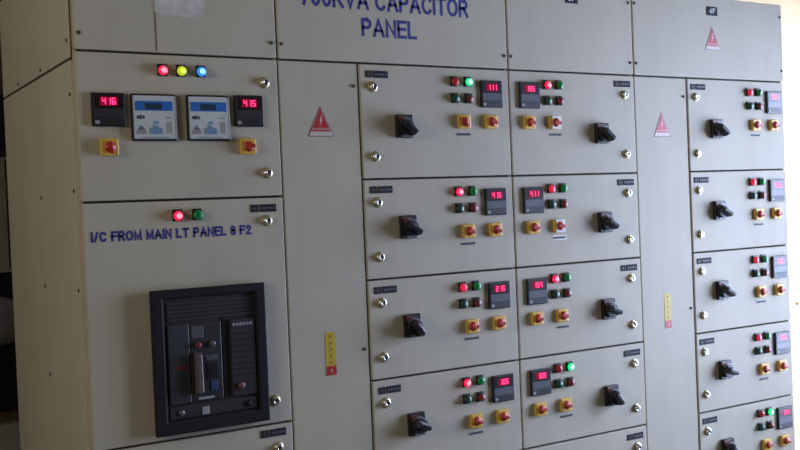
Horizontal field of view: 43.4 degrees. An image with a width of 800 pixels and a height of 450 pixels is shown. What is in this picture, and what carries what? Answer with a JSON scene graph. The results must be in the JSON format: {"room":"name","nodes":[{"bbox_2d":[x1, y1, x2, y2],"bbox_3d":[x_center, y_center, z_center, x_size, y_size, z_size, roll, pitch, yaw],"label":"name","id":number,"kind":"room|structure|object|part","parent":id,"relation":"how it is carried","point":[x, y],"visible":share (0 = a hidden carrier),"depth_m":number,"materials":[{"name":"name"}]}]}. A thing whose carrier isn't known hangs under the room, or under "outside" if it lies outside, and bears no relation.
{"room":"electrical room","nodes":[
{"label":"electrical room","id":0,"kind":"room"},
{"bbox_2d":[0,0,2,94],"bbox_3d":[-4.729,-0.297,6.463,5.700,3.900,0.200,-3,1,-32],"label":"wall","id":1,"kind":"structure","parent":0,"point":[1,78],"depth_m":7.44,"materials":[{"name":"beige paint"}]},
{"bbox_2d":[0,420,19,449],"bbox_3d":[-4.340,1.512,5.983,5.300,0.270,1.000,-3,1,-32],"label":"floor","id":2,"kind":"structure","parent":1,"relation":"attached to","point":[9,431],"depth_m":6.52,"materials":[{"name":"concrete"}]},
{"bbox_2d":[0,95,18,422],"bbox_3d":[-2.875,0.227,6.740,1.500,2.150,0.660,-3,1,-32],"label":"upper cabinet","id":3,"kind":"object","parent":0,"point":[9,411],"visible":0.2,"depth_m":6.63,"materials":[{"name":"metal"}]},
{"bbox_2d":[737,0,799,435],"bbox_3d":[1.425,-0.542,5.843,4.550,3.900,0.200,-3,1,-32],"label":"wall","id":4,"kind":"structure","parent":0,"point":[790,9],"depth_m":6.38,"materials":[{"name":"beige paint"}]},
{"bbox_2d":[795,435,799,449],"bbox_3d":[2.977,1.331,6.106,1.800,0.020,0.950,-3,1,-32],"label":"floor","id":5,"kind":"structure","parent":0,"point":[797,437],"depth_m":6.20,"materials":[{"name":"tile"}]},
{"bbox_3d":[0.325,1.570,2.745,10.250,0.120,11.800,-3,1,-32],"label":"floor","id":6,"kind":"structure","parent":0,"visible":0},
{"bbox_2d":[0,0,292,449],"bbox_3d":[-0.879,0.353,3.424,0.633,2.388,1.080,-3,1,-32],"label":"tall cabinet","id":7,"kind":"object","parent":6,"relation":"on","point":[142,139],"visible":1,"depth_m":3.00,"materials":[{"name":"metal"}]},
{"bbox_3d":[-1.203,-0.645,3.272,0.004,0.346,1.006,-3,1,-32],"label":"panel","id":8,"kind":"part","parent":7,"relation":"part of","materials":[{"name":"grey metal"}]},
{"bbox_3d":[-1.155,0.496,3.292,0.004,1.922,1.006,-3,1,-32],"label":"panel","id":9,"kind":"part","parent":7,"relation":"part of","materials":[{"name":"grey metal"}]},
{"bbox_2d":[100,138,118,155],"bbox_3d":[-0.825,-0.222,2.860,0.051,0.049,0.028,-3,1,-32],"label":"switch","id":10,"kind":"object","parent":7,"relation":"attached to","point":[108,146],"depth_m":2.85,"materials":[{"name":"yellow plastic"}]},
{"bbox_2d":[157,64,167,75],"bbox_3d":[-0.695,-0.455,2.946,0.030,0.035,0.021,-3,1,-32],"label":"lamp","id":11,"kind":"object","parent":7,"relation":"attached to","point":[162,69],"depth_m":2.94,"materials":[{"name":"red plastic"}]},
{"bbox_3d":[-0.661,-0.676,2.988,0.618,0.335,0.017,-3,1,-32],"label":"header panel","id":12,"kind":"part","parent":7,"relation":"part of","materials":[{"name":"grey metal"}]},
{"bbox_2d":[172,209,182,220],"bbox_3d":[-0.655,-0.029,2.967,0.030,0.035,0.021,-3,1,-32],"label":"lamp","id":13,"kind":"object","parent":7,"relation":"attached to","point":[177,214],"depth_m":2.96,"materials":[{"name":"red plastic"}]},
{"bbox_3d":[-0.645,-0.291,2.996,0.618,0.423,0.017,-3,1,-32],"label":"door","id":14,"kind":"part","parent":7,"relation":"part of","materials":[{"name":"grey metal"}]},
{"bbox_2d":[176,65,186,76],"bbox_3d":[-0.646,-0.458,2.975,0.030,0.035,0.021,-3,1,-32],"label":"lamp","id":15,"kind":"object","parent":7,"relation":"attached to","point":[181,70],"depth_m":2.97,"materials":[{"name":"yellow plastic"}]},
{"bbox_3d":[-0.622,0.278,3.006,0.618,0.702,0.017,-3,1,-32],"label":"door","id":16,"kind":"part","parent":7,"relation":"part of","materials":[{"name":"grey metal"}]},
{"bbox_2d":[192,208,202,219],"bbox_3d":[-0.603,-0.032,2.999,0.030,0.035,0.021,-3,1,-32],"label":"lamp","id":17,"kind":"object","parent":7,"relation":"attached to","point":[197,213],"depth_m":2.99,"materials":[{"name":"green plastic"}]},
{"bbox_3d":[-0.593,0.440,2.978,0.023,0.124,0.022,-3,1,-32],"label":"charging lever","id":18,"kind":"part","parent":7,"relation":"part of","materials":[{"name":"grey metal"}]},
{"bbox_2d":[195,65,205,76],"bbox_3d":[-0.594,-0.461,3.007,0.030,0.035,0.021,-3,1,-32],"label":"lamp","id":19,"kind":"object","parent":7,"relation":"attached to","point":[200,70],"depth_m":3.00,"materials":[{"name":"blue plastic"}]},
{"bbox_3d":[-0.590,1.037,3.019,0.618,0.805,0.017,-3,1,-32],"label":"door","id":20,"kind":"part","parent":7,"relation":"part of","materials":[{"name":"grey metal"}]},
{"bbox_3d":[-0.578,0.407,3.002,0.098,0.234,0.008,-3,1,-32],"label":"control panel","id":21,"kind":"part","parent":7,"relation":"part of","materials":[{"name":"black plastic"}]},
{"bbox_2d":[240,138,256,154],"bbox_3d":[-0.463,-0.241,3.082,0.051,0.049,0.028,-3,1,-32],"label":"switch","id":22,"kind":"object","parent":7,"relation":"attached to","point":[248,146],"depth_m":3.08,"materials":[{"name":"yellow plastic"}]},
{"bbox_2d":[274,0,521,449],"bbox_3d":[-0.219,0.319,3.819,0.909,2.388,1.098,-3,1,-32],"label":"tall cabinet","id":23,"kind":"object","parent":6,"relation":"on","point":[394,134],"visible":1,"depth_m":3.37,"materials":[{"name":"metal"}]},
{"bbox_3d":[-0.008,-0.711,3.389,0.902,0.335,0.017,-3,1,-32],"label":"header panel","id":24,"kind":"part","parent":23,"relation":"part of","materials":[{"name":"grey metal"}]},
{"bbox_3d":[0.027,-0.333,3.366,0.070,0.078,0.058,-3,1,-32],"label":"isolator handle","id":25,"kind":"part","parent":23,"relation":"part of","materials":[{"name":"black plastic"}]},
{"bbox_3d":[0.043,0.006,3.373,0.072,0.078,0.058,-3,1,-32],"label":"isolator handle","id":26,"kind":"part","parent":23,"relation":"part of","materials":[{"name":"black plastic"}]},
{"bbox_3d":[0.054,0.339,3.377,0.066,0.078,0.058,-3,1,-32],"label":"isolator handle","id":27,"kind":"part","parent":23,"relation":"part of","materials":[{"name":"black plastic"}]},
{"bbox_3d":[0.072,0.672,3.385,0.076,0.078,0.058,-3,1,-32],"label":"isolator handle","id":28,"kind":"part","parent":23,"relation":"part of","materials":[{"name":"black plastic"}]},
{"bbox_3d":[0.129,-0.355,3.472,0.613,0.376,0.017,-3,1,-32],"label":"door","id":29,"kind":"part","parent":23,"relation":"part of","materials":[{"name":"grey metal"}]},
{"bbox_3d":[0.144,0.003,3.478,0.613,0.327,0.017,-3,1,-32],"label":"door","id":30,"kind":"part","parent":23,"relation":"part of","materials":[{"name":"grey metal"}]},
{"bbox_3d":[0.158,0.336,3.484,0.613,0.327,0.017,-3,1,-32],"label":"door","id":31,"kind":"part","parent":23,"relation":"part of","materials":[{"name":"grey metal"}]},
{"bbox_3d":[0.172,0.666,3.490,0.613,0.321,0.017,-3,1,-32],"label":"door","id":32,"kind":"part","parent":23,"relation":"part of","materials":[{"name":"grey metal"}]},
{"bbox_2d":[450,76,458,86],"bbox_3d":[0.191,-0.500,3.490,0.030,0.035,0.021,-3,1,-32],"label":"lamp","id":33,"kind":"object","parent":23,"relation":"on","point":[454,80],"depth_m":3.49,"materials":[{"name":"red plastic"}]},
{"bbox_2d":[454,186,463,196],"bbox_3d":[0.207,-0.117,3.496,0.030,0.035,0.021,-3,1,-32],"label":"lamp","id":34,"kind":"object","parent":23,"relation":"on","point":[458,190],"depth_m":3.49,"materials":[{"name":"red plastic"}]},
{"bbox_2d":[458,282,466,291],"bbox_3d":[0.221,0.216,3.502,0.030,0.035,0.021,-3,1,-32],"label":"lamp","id":35,"kind":"object","parent":23,"relation":"on","point":[462,286],"depth_m":3.50,"materials":[{"name":"red plastic"}]},
{"bbox_2d":[457,114,470,128],"bbox_3d":[0.227,-0.361,3.507,0.051,0.049,0.028,-3,1,-32],"label":"switch","id":36,"kind":"object","parent":23,"relation":"attached to","point":[463,120],"depth_m":3.50,"materials":[{"name":"yellow plastic"}]},
{"bbox_2d":[462,377,470,387],"bbox_3d":[0.234,0.549,3.508,0.030,0.035,0.021,-3,1,-32],"label":"lamp","id":37,"kind":"object","parent":23,"relation":"on","point":[466,381],"depth_m":3.50,"materials":[{"name":"red plastic"}]},
{"bbox_2d":[464,77,472,86],"bbox_3d":[0.241,-0.503,3.520,0.030,0.035,0.021,-3,1,-32],"label":"lamp","id":38,"kind":"object","parent":23,"relation":"on","point":[468,81],"depth_m":3.52,"materials":[{"name":"green plastic"}]},
{"bbox_2d":[462,224,475,237],"bbox_3d":[0.243,0.021,3.514,0.051,0.049,0.028,-3,1,-32],"label":"switch","id":39,"kind":"object","parent":23,"relation":"attached to","point":[468,230],"depth_m":3.51,"materials":[{"name":"yellow plastic"}]},
{"bbox_2d":[465,318,479,333],"bbox_3d":[0.257,0.354,3.519,0.051,0.049,0.028,-3,1,-32],"label":"switch","id":40,"kind":"object","parent":23,"relation":"attached to","point":[472,325],"depth_m":3.52,"materials":[{"name":"yellow plastic"}]},
{"bbox_2d":[468,186,476,195],"bbox_3d":[0.257,-0.120,3.527,0.030,0.035,0.021,-3,1,-32],"label":"lamp","id":41,"kind":"object","parent":23,"relation":"on","point":[472,190],"depth_m":3.52,"materials":[{"name":"green plastic"}]},
{"bbox_2d":[469,413,482,428],"bbox_3d":[0.271,0.688,3.525,0.051,0.049,0.028,-3,1,-32],"label":"switch","id":42,"kind":"object","parent":23,"relation":"attached to","point":[475,419],"depth_m":3.52,"materials":[{"name":"yellow plastic"}]},
{"bbox_2d":[472,280,480,290],"bbox_3d":[0.271,0.213,3.533,0.030,0.035,0.021,-3,1,-32],"label":"lamp","id":43,"kind":"object","parent":23,"relation":"on","point":[476,284],"depth_m":3.53,"materials":[{"name":"green plastic"}]},
{"bbox_2d":[476,375,484,384],"bbox_3d":[0.285,0.546,3.539,0.030,0.035,0.021,-3,1,-32],"label":"lamp","id":44,"kind":"object","parent":23,"relation":"on","point":[480,379],"depth_m":3.53,"materials":[{"name":"green plastic"}]},
{"bbox_2d":[484,115,497,128],"bbox_3d":[0.328,-0.366,3.569,0.051,0.049,0.028,-3,1,-32],"label":"switch","id":45,"kind":"object","parent":23,"relation":"attached to","point":[490,121],"depth_m":3.56,"materials":[{"name":"yellow plastic"}]},
{"bbox_2d":[489,222,502,236],"bbox_3d":[0.344,0.016,3.575,0.051,0.049,0.028,-3,1,-32],"label":"switch","id":46,"kind":"object","parent":23,"relation":"attached to","point":[495,228],"depth_m":3.57,"materials":[{"name":"yellow plastic"}]},
{"bbox_2d":[493,315,505,329],"bbox_3d":[0.357,0.349,3.581,0.051,0.049,0.028,-3,1,-32],"label":"switch","id":47,"kind":"object","parent":23,"relation":"attached to","point":[499,321],"depth_m":3.57,"materials":[{"name":"yellow plastic"}]},
{"bbox_2d":[496,408,509,423],"bbox_3d":[0.371,0.682,3.587,0.051,0.049,0.028,-3,1,-32],"label":"switch","id":48,"kind":"object","parent":23,"relation":"attached to","point":[502,414],"depth_m":3.58,"materials":[{"name":"yellow plastic"}]},
{"bbox_2d":[504,0,646,449],"bbox_3d":[0.432,0.284,4.219,0.621,2.388,1.098,-3,1,-32],"label":"tall cabinet","id":49,"kind":"object","parent":6,"relation":"on","point":[569,70],"visible":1,"depth_m":3.79,"materials":[{"name":"metal"}]},
{"bbox_2d":[523,116,535,128],"bbox_3d":[0.475,-0.374,3.659,0.051,0.049,0.028,-3,1,-32],"label":"switch","id":50,"kind":"object","parent":49,"relation":"attached to","point":[529,122],"depth_m":3.65,"materials":[{"name":"yellow plastic"}]},
{"bbox_2d":[527,220,540,233],"bbox_3d":[0.491,0.008,3.666,0.051,0.049,0.028,-3,1,-32],"label":"switch","id":51,"kind":"object","parent":49,"relation":"attached to","point":[533,226],"depth_m":3.66,"materials":[{"name":"yellow plastic"}]},
{"bbox_2d":[531,311,543,325],"bbox_3d":[0.505,0.342,3.672,0.051,0.049,0.028,-3,1,-32],"label":"switch","id":52,"kind":"object","parent":49,"relation":"attached to","point":[537,317],"depth_m":3.66,"materials":[{"name":"yellow plastic"}]},
{"bbox_2d":[534,402,547,416],"bbox_3d":[0.519,0.675,3.677,0.051,0.049,0.028,-3,1,-32],"label":"switch","id":53,"kind":"object","parent":49,"relation":"attached to","point":[540,408],"depth_m":3.67,"materials":[{"name":"yellow plastic"}]},
{"bbox_2d":[543,80,551,89],"bbox_3d":[0.545,-0.518,3.707,0.030,0.035,0.021,-3,1,-32],"label":"lamp","id":54,"kind":"object","parent":49,"relation":"on","point":[547,84],"depth_m":3.70,"materials":[{"name":"red plastic"}]},
{"bbox_2d":[547,184,555,192],"bbox_3d":[0.561,-0.136,3.714,0.030,0.035,0.021,-3,1,-32],"label":"lamp","id":55,"kind":"object","parent":49,"relation":"on","point":[551,188],"depth_m":3.71,"materials":[{"name":"red plastic"}]},
{"bbox_2d":[550,273,558,282],"bbox_3d":[0.575,0.198,3.720,0.030,0.035,0.021,-3,1,-32],"label":"lamp","id":56,"kind":"object","parent":49,"relation":"on","point":[554,277],"depth_m":3.72,"materials":[{"name":"red plastic"}]},
{"bbox_2d":[549,116,561,128],"bbox_3d":[0.578,-0.380,3.722,0.051,0.049,0.028,-3,1,-32],"label":"switch","id":57,"kind":"object","parent":49,"relation":"attached to","point":[555,122],"depth_m":3.72,"materials":[{"name":"plastic"}]},
{"bbox_2d":[554,363,562,372],"bbox_3d":[0.589,0.531,3.725,0.030,0.035,0.021,-3,1,-32],"label":"lamp","id":58,"kind":"object","parent":49,"relation":"on","point":[558,367],"depth_m":3.72,"materials":[{"name":"red plastic"}]},
{"bbox_2d":[553,219,565,232],"bbox_3d":[0.594,0.003,3.729,0.051,0.049,0.028,-3,1,-32],"label":"switch","id":59,"kind":"object","parent":49,"relation":"attached to","point":[559,225],"depth_m":3.72,"materials":[{"name":"plastic"}]},
{"bbox_2d":[555,80,563,89],"bbox_3d":[0.594,-0.521,3.737,0.030,0.035,0.021,-3,1,-32],"label":"lamp","id":60,"kind":"object","parent":49,"relation":"on","point":[559,84],"depth_m":3.73,"materials":[{"name":"green plastic"}]},
{"bbox_2d":[556,308,568,321],"bbox_3d":[0.608,0.336,3.735,0.051,0.049,0.028,-3,1,-32],"label":"switch","id":61,"kind":"object","parent":49,"relation":"attached to","point":[562,314],"depth_m":3.73,"materials":[{"name":"yellow plastic"}]},
{"bbox_2d":[559,183,567,192],"bbox_3d":[0.610,-0.139,3.744,0.030,0.035,0.021,-3,1,-32],"label":"lamp","id":62,"kind":"object","parent":49,"relation":"on","point":[563,187],"depth_m":3.74,"materials":[{"name":"green plastic"}]},
{"bbox_2d":[560,397,572,411],"bbox_3d":[0.622,0.669,3.741,0.051,0.049,0.028,-3,1,-32],"label":"switch","id":63,"kind":"object","parent":49,"relation":"attached to","point":[566,403],"depth_m":3.74,"materials":[{"name":"yellow plastic"}]},
{"bbox_2d":[562,272,570,281],"bbox_3d":[0.624,0.195,3.750,0.030,0.035,0.021,-3,1,-32],"label":"lamp","id":64,"kind":"object","parent":49,"relation":"on","point":[566,276],"depth_m":3.75,"materials":[{"name":"green plastic"}]},
{"bbox_3d":[0.643,-0.745,3.789,0.614,0.335,0.017,-3,1,-32],"label":"header panel","id":65,"kind":"part","parent":49,"relation":"part of","materials":[{"name":"grey metal"}]},
{"bbox_2d":[566,361,574,370],"bbox_3d":[0.638,0.528,3.756,0.030,0.035,0.021,-3,1,-32],"label":"lamp","id":66,"kind":"object","parent":49,"relation":"on","point":[570,365],"depth_m":3.75,"materials":[{"name":"green plastic"}]},
{"bbox_3d":[0.645,-0.853,3.780,0.062,0.038,0.003,-3,1,-32],"label":"number plate","id":67,"kind":"part","parent":49,"relation":"part of","materials":[{"name":"black plastic"}]},
{"bbox_3d":[0.657,-0.383,3.796,0.614,0.376,0.017,-3,1,-32],"label":"door","id":68,"kind":"part","parent":49,"relation":"part of","materials":[{"name":"grey metal"}]},
{"bbox_3d":[0.672,-0.025,3.803,0.614,0.327,0.017,-3,1,-32],"label":"door","id":69,"kind":"part","parent":49,"relation":"part of","materials":[{"name":"grey metal"}]},
{"bbox_3d":[0.686,0.308,3.808,0.614,0.327,0.017,-3,1,-32],"label":"door","id":70,"kind":"part","parent":49,"relation":"part of","materials":[{"name":"grey metal"}]},
{"bbox_3d":[0.700,0.639,3.814,0.614,0.321,0.017,-3,1,-32],"label":"door","id":71,"kind":"part","parent":49,"relation":"part of","materials":[{"name":"grey metal"}]},
{"bbox_3d":[0.714,0.966,3.820,0.614,0.320,0.017,-3,1,-32],"label":"door","id":72,"kind":"part","parent":49,"relation":"part of","materials":[{"name":"grey metal"}]},
{"bbox_3d":[0.786,-0.351,3.832,0.070,0.078,0.058,-3,1,-32],"label":"isolator handle","id":73,"kind":"part","parent":49,"relation":"part of","materials":[{"name":"black plastic"}]},
{"bbox_3d":[0.801,-0.011,3.838,0.072,0.078,0.058,-3,1,-32],"label":"isolator handle","id":74,"kind":"part","parent":49,"relation":"part of","materials":[{"name":"black plastic"}]},
{"bbox_3d":[0.816,0.322,3.845,0.076,0.078,0.058,-3,1,-32],"label":"isolator handle","id":75,"kind":"part","parent":49,"relation":"part of","materials":[{"name":"black plastic"}]},
{"bbox_3d":[0.826,0.655,3.848,0.066,0.078,0.058,-3,1,-32],"label":"isolator handle","id":76,"kind":"part","parent":49,"relation":"part of","materials":[{"name":"black plastic"}]},
{"bbox_2d":[630,0,794,449],"bbox_3d":[1.082,0.251,4.618,0.905,2.388,1.098,-3,1,-32],"label":"tall cabinet","id":77,"kind":"object","parent":6,"relation":"on","point":[707,75],"visible":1,"depth_m":4.17,"materials":[{"name":"metal"}]},
{"bbox_3d":[1.292,-0.778,4.188,0.898,0.335,0.017,-3,1,-32],"label":"header panel","id":78,"kind":"part","parent":77,"relation":"part of","materials":[{"name":"grey metal"}]},
{"bbox_3d":[1.298,-0.889,4.181,0.064,0.037,0.003,-3,1,-32],"label":"number plate","id":79,"kind":"part","parent":77,"relation":"part of","materials":[{"name":"black plastic"}]},
{"bbox_3d":[1.331,-0.401,4.167,0.070,0.078,0.058,-3,1,-32],"label":"isolator handle","id":80,"kind":"part","parent":77,"relation":"part of","materials":[{"name":"black plastic"}]},
{"bbox_3d":[1.346,-0.062,4.173,0.072,0.078,0.058,-3,1,-32],"label":"isolator handle","id":81,"kind":"part","parent":77,"relation":"part of","materials":[{"name":"black plastic"}]},
{"bbox_3d":[1.359,0.271,4.179,0.072,0.078,0.058,-3,1,-32],"label":"isolator handle","id":82,"kind":"part","parent":77,"relation":"part of","materials":[{"name":"black plastic"}]},
{"bbox_3d":[1.375,0.604,4.186,0.076,0.078,0.058,-3,1,-32],"label":"isolator handle","id":83,"kind":"part","parent":77,"relation":"part of","materials":[{"name":"black plastic"}]},
{"bbox_3d":[1.384,0.932,4.189,0.066,0.078,0.058,-3,1,-32],"label":"isolator handle","id":84,"kind":"part","parent":77,"relation":"part of","materials":[{"name":"black plastic"}]},
{"bbox_3d":[1.430,-0.423,4.271,0.598,0.376,0.017,-3,1,-32],"label":"door","id":85,"kind":"part","parent":77,"relation":"part of","materials":[{"name":"grey metal"}]},
{"bbox_3d":[1.445,-0.065,4.277,0.598,0.327,0.017,-3,1,-32],"label":"door","id":86,"kind":"part","parent":77,"relation":"part of","materials":[{"name":"grey metal"}]},
{"bbox_3d":[1.459,0.268,4.283,0.598,0.327,0.017,-3,1,-32],"label":"door","id":87,"kind":"part","parent":77,"relation":"part of","materials":[{"name":"grey metal"}]},
{"bbox_3d":[1.473,0.598,4.289,0.598,0.321,0.017,-3,1,-32],"label":"door","id":88,"kind":"part","parent":77,"relation":"part of","materials":[{"name":"grey metal"}]},
{"bbox_3d":[1.486,0.925,4.295,0.598,0.320,0.017,-3,1,-32],"label":"door","id":89,"kind":"part","parent":77,"relation":"part of","materials":[{"name":"grey metal"}]},
{"bbox_2d":[746,88,752,95],"bbox_3d":[1.494,-0.568,4.290,0.030,0.035,0.021,-3,1,-32],"label":"lamp","id":90,"kind":"object","parent":77,"relation":"on","point":[749,91],"depth_m":4.28,"materials":[{"name":"red plastic"}]},
{"bbox_2d":[749,178,756,185],"bbox_3d":[1.510,-0.185,4.297,0.030,0.035,0.021,-3,1,-32],"label":"lamp","id":91,"kind":"object","parent":77,"relation":"on","point":[752,181],"depth_m":4.29,"materials":[{"name":"red plastic"}]},
{"bbox_2d":[752,255,758,263],"bbox_3d":[1.524,0.148,4.303,0.030,0.035,0.021,-3,1,-32],"label":"lamp","id":92,"kind":"object","parent":77,"relation":"on","point":[755,258],"depth_m":4.30,"materials":[{"name":"red plastic"}]},
{"bbox_2d":[751,119,761,130],"bbox_3d":[1.530,-0.429,4.308,0.051,0.049,0.028,-3,1,-32],"label":"switch","id":93,"kind":"object","parent":77,"relation":"attached to","point":[756,124],"depth_m":4.30,"materials":[{"name":"yellow plastic"}]},
{"bbox_2d":[754,333,761,341],"bbox_3d":[1.538,0.481,4.309,0.030,0.035,0.021,-3,1,-32],"label":"lamp","id":94,"kind":"object","parent":77,"relation":"on","point":[757,336],"depth_m":4.31,"materials":[{"name":"red plastic"}]},
{"bbox_2d":[755,88,762,96],"bbox_3d":[1.544,-0.571,4.321,0.030,0.035,0.021,-3,1,-32],"label":"lamp","id":95,"kind":"object","parent":77,"relation":"on","point":[758,91],"depth_m":4.32,"materials":[{"name":"green plastic"}]},
{"bbox_2d":[754,208,764,219],"bbox_3d":[1.546,-0.047,4.314,0.051,0.049,0.028,-3,1,-32],"label":"switch","id":96,"kind":"object","parent":77,"relation":"attached to","point":[759,213],"depth_m":4.31,"materials":[{"name":"yellow plastic"}]},
{"bbox_2d":[757,409,764,417],"bbox_3d":[1.551,0.809,4.314,0.030,0.035,0.021,-3,1,-32],"label":"lamp","id":97,"kind":"object","parent":77,"relation":"on","point":[760,412],"depth_m":4.31,"materials":[{"name":"red plastic"}]},
{"bbox_2d":[758,177,765,184],"bbox_3d":[1.560,-0.188,4.328,0.030,0.035,0.021,-3,1,-32],"label":"lamp","id":98,"kind":"object","parent":77,"relation":"on","point":[761,180],"depth_m":4.32,"materials":[{"name":"green plastic"}]},
{"bbox_2d":[757,285,767,297],"bbox_3d":[1.560,0.286,4.320,0.051,0.049,0.028,-3,1,-32],"label":"switch","id":99,"kind":"object","parent":77,"relation":"attached to","point":[762,290],"depth_m":4.31,"materials":[{"name":"yellow plastic"}]},
{"bbox_2d":[761,254,767,262],"bbox_3d":[1.574,0.145,4.334,0.030,0.035,0.021,-3,1,-32],"label":"lamp","id":100,"kind":"object","parent":77,"relation":"on","point":[764,257],"depth_m":4.33,"materials":[{"name":"green plastic"}]},
{"bbox_2d":[759,363,770,374],"bbox_3d":[1.574,0.620,4.326,0.051,0.049,0.028,-3,1,-32],"label":"switch","id":101,"kind":"object","parent":77,"relation":"attached to","point":[764,368],"depth_m":4.32,"materials":[{"name":"yellow plastic"}]},
{"bbox_2d":[764,331,770,339],"bbox_3d":[1.588,0.478,4.339,0.030,0.035,0.021,-3,1,-32],"label":"lamp","id":102,"kind":"object","parent":77,"relation":"on","point":[767,334],"depth_m":4.34,"materials":[{"name":"green plastic"}]},
{"bbox_2d":[762,438,773,449],"bbox_3d":[1.588,0.947,4.332,0.051,0.049,0.028,-3,1,-32],"label":"switch","id":103,"kind":"object","parent":77,"relation":"attached to","point":[767,443],"depth_m":4.33,"materials":[{"name":"yellow plastic"}]},
{"bbox_2d":[766,407,773,415],"bbox_3d":[1.601,0.806,4.345,0.030,0.035,0.021,-3,1,-32],"label":"lamp","id":104,"kind":"object","parent":77,"relation":"on","point":[769,410],"depth_m":4.34,"materials":[{"name":"green plastic"}]},
{"bbox_2d":[769,119,779,130],"bbox_3d":[1.631,-0.435,4.369,0.051,0.049,0.028,-3,1,-32],"label":"switch","id":105,"kind":"object","parent":77,"relation":"attached to","point":[774,124],"depth_m":4.36,"materials":[{"name":"yellow plastic"}]},
{"bbox_2d":[772,207,782,218],"bbox_3d":[1.647,-0.052,4.376,0.051,0.049,0.028,-3,1,-32],"label":"switch","id":106,"kind":"object","parent":77,"relation":"attached to","point":[777,212],"depth_m":4.37,"materials":[{"name":"yellow plastic"}]},
{"bbox_2d":[775,283,785,294],"bbox_3d":[1.661,0.281,4.382,0.051,0.049,0.028,-3,1,-32],"label":"switch","id":107,"kind":"object","parent":77,"relation":"attached to","point":[780,288],"depth_m":4.38,"materials":[{"name":"yellow plastic"}]},
{"bbox_2d":[777,359,788,371],"bbox_3d":[1.675,0.614,4.388,0.051,0.049,0.028,-3,1,-32],"label":"switch","id":108,"kind":"object","parent":77,"relation":"attached to","point":[782,364],"depth_m":4.38,"materials":[{"name":"yellow plastic"}]},
{"bbox_2d":[780,434,790,446],"bbox_3d":[1.688,0.942,4.393,0.051,0.049,0.028,-3,1,-32],"label":"switch","id":109,"kind":"object","parent":77,"relation":"attached to","point":[785,439],"depth_m":4.39,"materials":[{"name":"yellow plastic"}]}
]}

